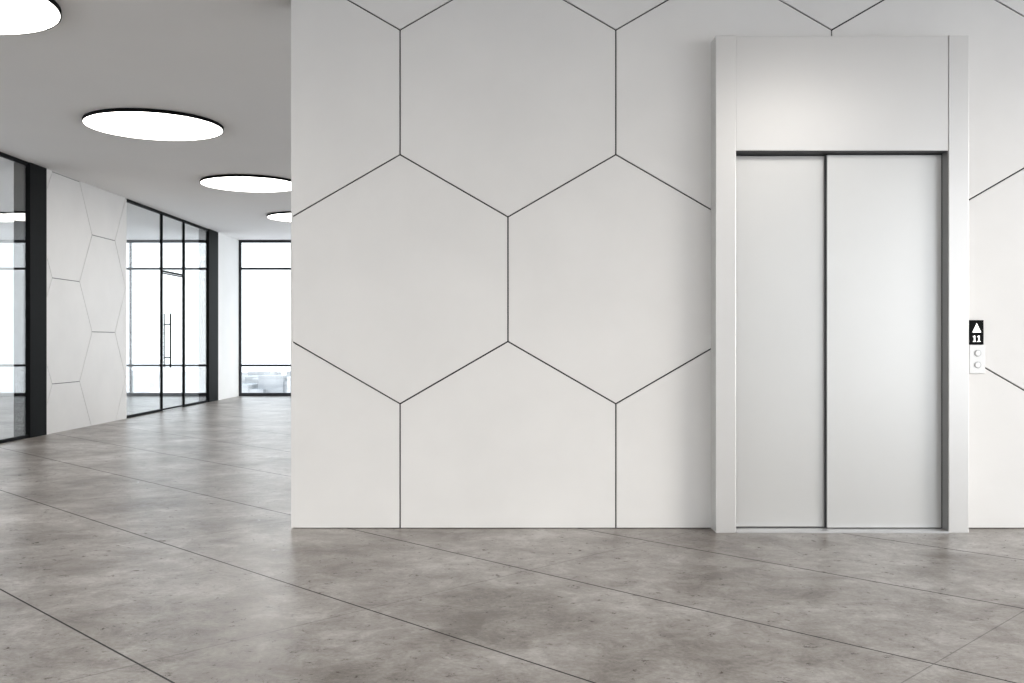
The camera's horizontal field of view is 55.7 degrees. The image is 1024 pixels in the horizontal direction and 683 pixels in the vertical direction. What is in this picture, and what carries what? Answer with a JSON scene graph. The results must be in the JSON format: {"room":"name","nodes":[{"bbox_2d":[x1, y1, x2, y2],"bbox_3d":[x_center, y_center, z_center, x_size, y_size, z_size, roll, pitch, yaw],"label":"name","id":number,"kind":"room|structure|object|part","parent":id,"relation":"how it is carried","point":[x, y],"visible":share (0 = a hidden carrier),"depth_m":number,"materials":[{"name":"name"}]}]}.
{"room":"elevator lobby","nodes":[
{"label":"elevator lobby","id":0,"kind":"room"},
{"bbox_2d":[0,240,13,395],"bbox_3d":[-11.650,-0.515,21.425,1.700,3.430,0.250,0,0,0],"label":"wall","id":1,"kind":"structure","parent":0,"point":[6,246],"depth_m":21.30,"materials":[{"name":"white paint"}]},
{"bbox_2d":[127,240,198,395],"bbox_3d":[-8.400,-0.515,21.330,4.800,3.430,0.060,0,0,0],"label":"window","id":2,"kind":"structure","parent":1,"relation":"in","point":[130,365],"depth_m":21.30,"materials":[{"name":"black metal"}]},
{"bbox_2d":[0,152,46,443],"bbox_3d":[-6.097,-0.515,2.998,0.206,3.430,18.995,0,0,0],"label":"window frame","id":3,"kind":"structure","parent":0,"point":[30,179],"depth_m":12.07,"materials":[{"name":"black metal"}]},
{"bbox_2d":[47,169,126,433],"bbox_3d":[-6.106,-0.515,13.800,0.212,3.430,2.600,0,0,0],"label":"wall","id":4,"kind":"structure","parent":0,"point":[87,223],"depth_m":13.58,"materials":[{"name":"white paint"}]},
{"bbox_2d":[0,0,290,239],"bbox_3d":[-2.950,-2.355,7.400,19.700,0.250,28.400,0,0,0],"label":"ceiling","id":5,"kind":"structure","parent":0,"point":[225,62],"depth_m":8.98,"materials":[{"name":"paint"}]},
{"bbox_2d":[0,212,13,221],"bbox_3d":[-9.300,-2.212,17.120,1.360,0.036,1.360,0,0,0],"label":"recessed light","id":6,"kind":"object","parent":5,"relation":"in","point":[4,216],"visible":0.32,"depth_m":17.17,"materials":[{"name":"white metal"}]},
{"bbox_2d":[0,0,61,34],"bbox_3d":[-3.660,-2.212,6.270,1.360,0.036,1.360,0,0,0],"label":"recessed light","id":7,"kind":"object","parent":5,"relation":"in","point":[17,17],"visible":1,"depth_m":6.55,"materials":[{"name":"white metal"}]},
{"bbox_2d":[82,108,223,140],"bbox_3d":[-3.660,-2.212,9.930,1.360,0.036,1.360,0,0,0],"label":"recessed light","id":8,"kind":"object","parent":5,"relation":"in","point":[139,123],"visible":1,"depth_m":9.81,"materials":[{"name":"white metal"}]},
{"bbox_2d":[200,174,290,191],"bbox_3d":[-3.660,-2.212,13.590,1.360,0.036,1.360,0,0,0],"label":"recessed light","id":9,"kind":"object","parent":5,"relation":"in","point":[231,182],"visible":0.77,"depth_m":13.47,"materials":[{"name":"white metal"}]},
{"bbox_2d":[267,211,290,221],"bbox_3d":[-3.660,-2.212,17.250,1.360,0.036,1.360,0,0,0],"label":"recessed light","id":10,"kind":"object","parent":5,"relation":"in","point":[285,215],"visible":0.42,"depth_m":17.03,"materials":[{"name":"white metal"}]},
{"bbox_2d":[127,199,217,417],"bbox_3d":[-6.097,-0.515,17.448,0.206,3.430,4.695,0,0,0],"label":"door frame","id":11,"kind":"structure","parent":0,"point":[208,238],"depth_m":19.20,"materials":[{"name":"black metal"}]},
{"bbox_2d":[163,273,183,409],"bbox_3d":[-6.030,-0.001,17.240,0.138,2.378,1.068,0,0,0],"label":"door","id":12,"kind":"structure","parent":11,"relation":"in","point":[182,277],"depth_m":17.77,"materials":[{"name":"black metal"}]},
{"bbox_3d":[-6.064,-0.015,16.970,0.069,0.950,0.028,0,0,0],"label":"handle","id":13,"kind":"part","parent":12,"relation":"part of","materials":[{"name":"black metal"}]},
{"bbox_3d":[-5.995,-0.015,16.970,0.069,0.950,0.028,0,0,0],"label":"handle","id":14,"kind":"part","parent":12,"relation":"part of","materials":[{"name":"black metal"}]},
{"bbox_2d":[218,232,238,399],"bbox_3d":[-6.100,-0.515,20.550,0.200,3.430,1.500,0,0,0],"label":"wall","id":15,"kind":"structure","parent":0,"point":[228,247],"depth_m":20.53,"materials":[{"name":"white paint"}]},
{"bbox_2d":[239,240,290,395],"bbox_3d":[0.300,-0.515,21.330,12.600,3.430,0.060,0,0,0],"label":"window","id":16,"kind":"structure","parent":15,"relation":"in","point":[241,365],"depth_m":21.30,"materials":[{"name":"black metal"}]},
{"bbox_2d":[0,396,1023,682],"bbox_3d":[-2.950,1.300,7.400,19.700,0.200,28.400,0,0,0],"label":"floor","id":17,"kind":"structure","parent":0,"point":[163,546],"depth_m":4.77,"materials":[{"name":"concrete"}]},
{"bbox_2d":[291,0,1023,527],"bbox_3d":[2.591,-0.515,7.413,8.018,3.430,2.374,0,0,0],"label":"wall","id":18,"kind":"structure","parent":0,"point":[501,209],"depth_m":6.23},
{"bbox_2d":[711,35,968,532],"bbox_3d":[2.071,-0.360,6.215,1.585,3.120,0.286,0,0,0],"label":"elevator","id":19,"kind":"object","parent":18,"relation":"attached to","point":[840,164],"visible":0.98,"depth_m":6.17,"materials":[{"name":"metal"}]},
{"bbox_3d":[1.734,-0.002,6.214,0.652,2.371,0.020,0,0,0],"label":"door panel","id":20,"kind":"part","parent":19,"relation":"part of","materials":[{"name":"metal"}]},
{"bbox_3d":[2.071,1.194,6.205,1.332,0.012,0.266,0,0,0],"label":"sill","id":21,"kind":"part","parent":19,"relation":"part of","materials":[{"name":"metal"}]},
{"bbox_3d":[2.368,-0.002,6.180,0.728,2.371,0.020,0,0,0],"label":"door panel","id":22,"kind":"part","parent":19,"relation":"part of","materials":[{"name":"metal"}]},
{"bbox_2d":[969,320,984,373],"bbox_3d":[2.980,0.034,6.215,0.100,0.342,0.021,0,0,0],"label":"panel","id":23,"kind":"object","parent":18,"relation":"attached to","point":[976,327],"visible":0.96,"depth_m":6.21,"materials":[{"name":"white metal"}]},
{"bbox_3d":[2.980,0.114,6.219,0.100,0.183,0.014,0,0,0],"label":"button plate","id":24,"kind":"part","parent":23,"relation":"part of","materials":[{"name":"white plastic"}]},
{"label":"outside","id":25,"kind":"structure","parent":0,"visible":0},
{"bbox_2d":[127,370,290,392],"bbox_3d":[-229.519,36.109,593.208,616.824,50.183,481.357,0,0,0],"label":"city skyline","id":26,"kind":"object","parent":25,"point":[143,381],"visible":0.07,"depth_m":374.65}
]}

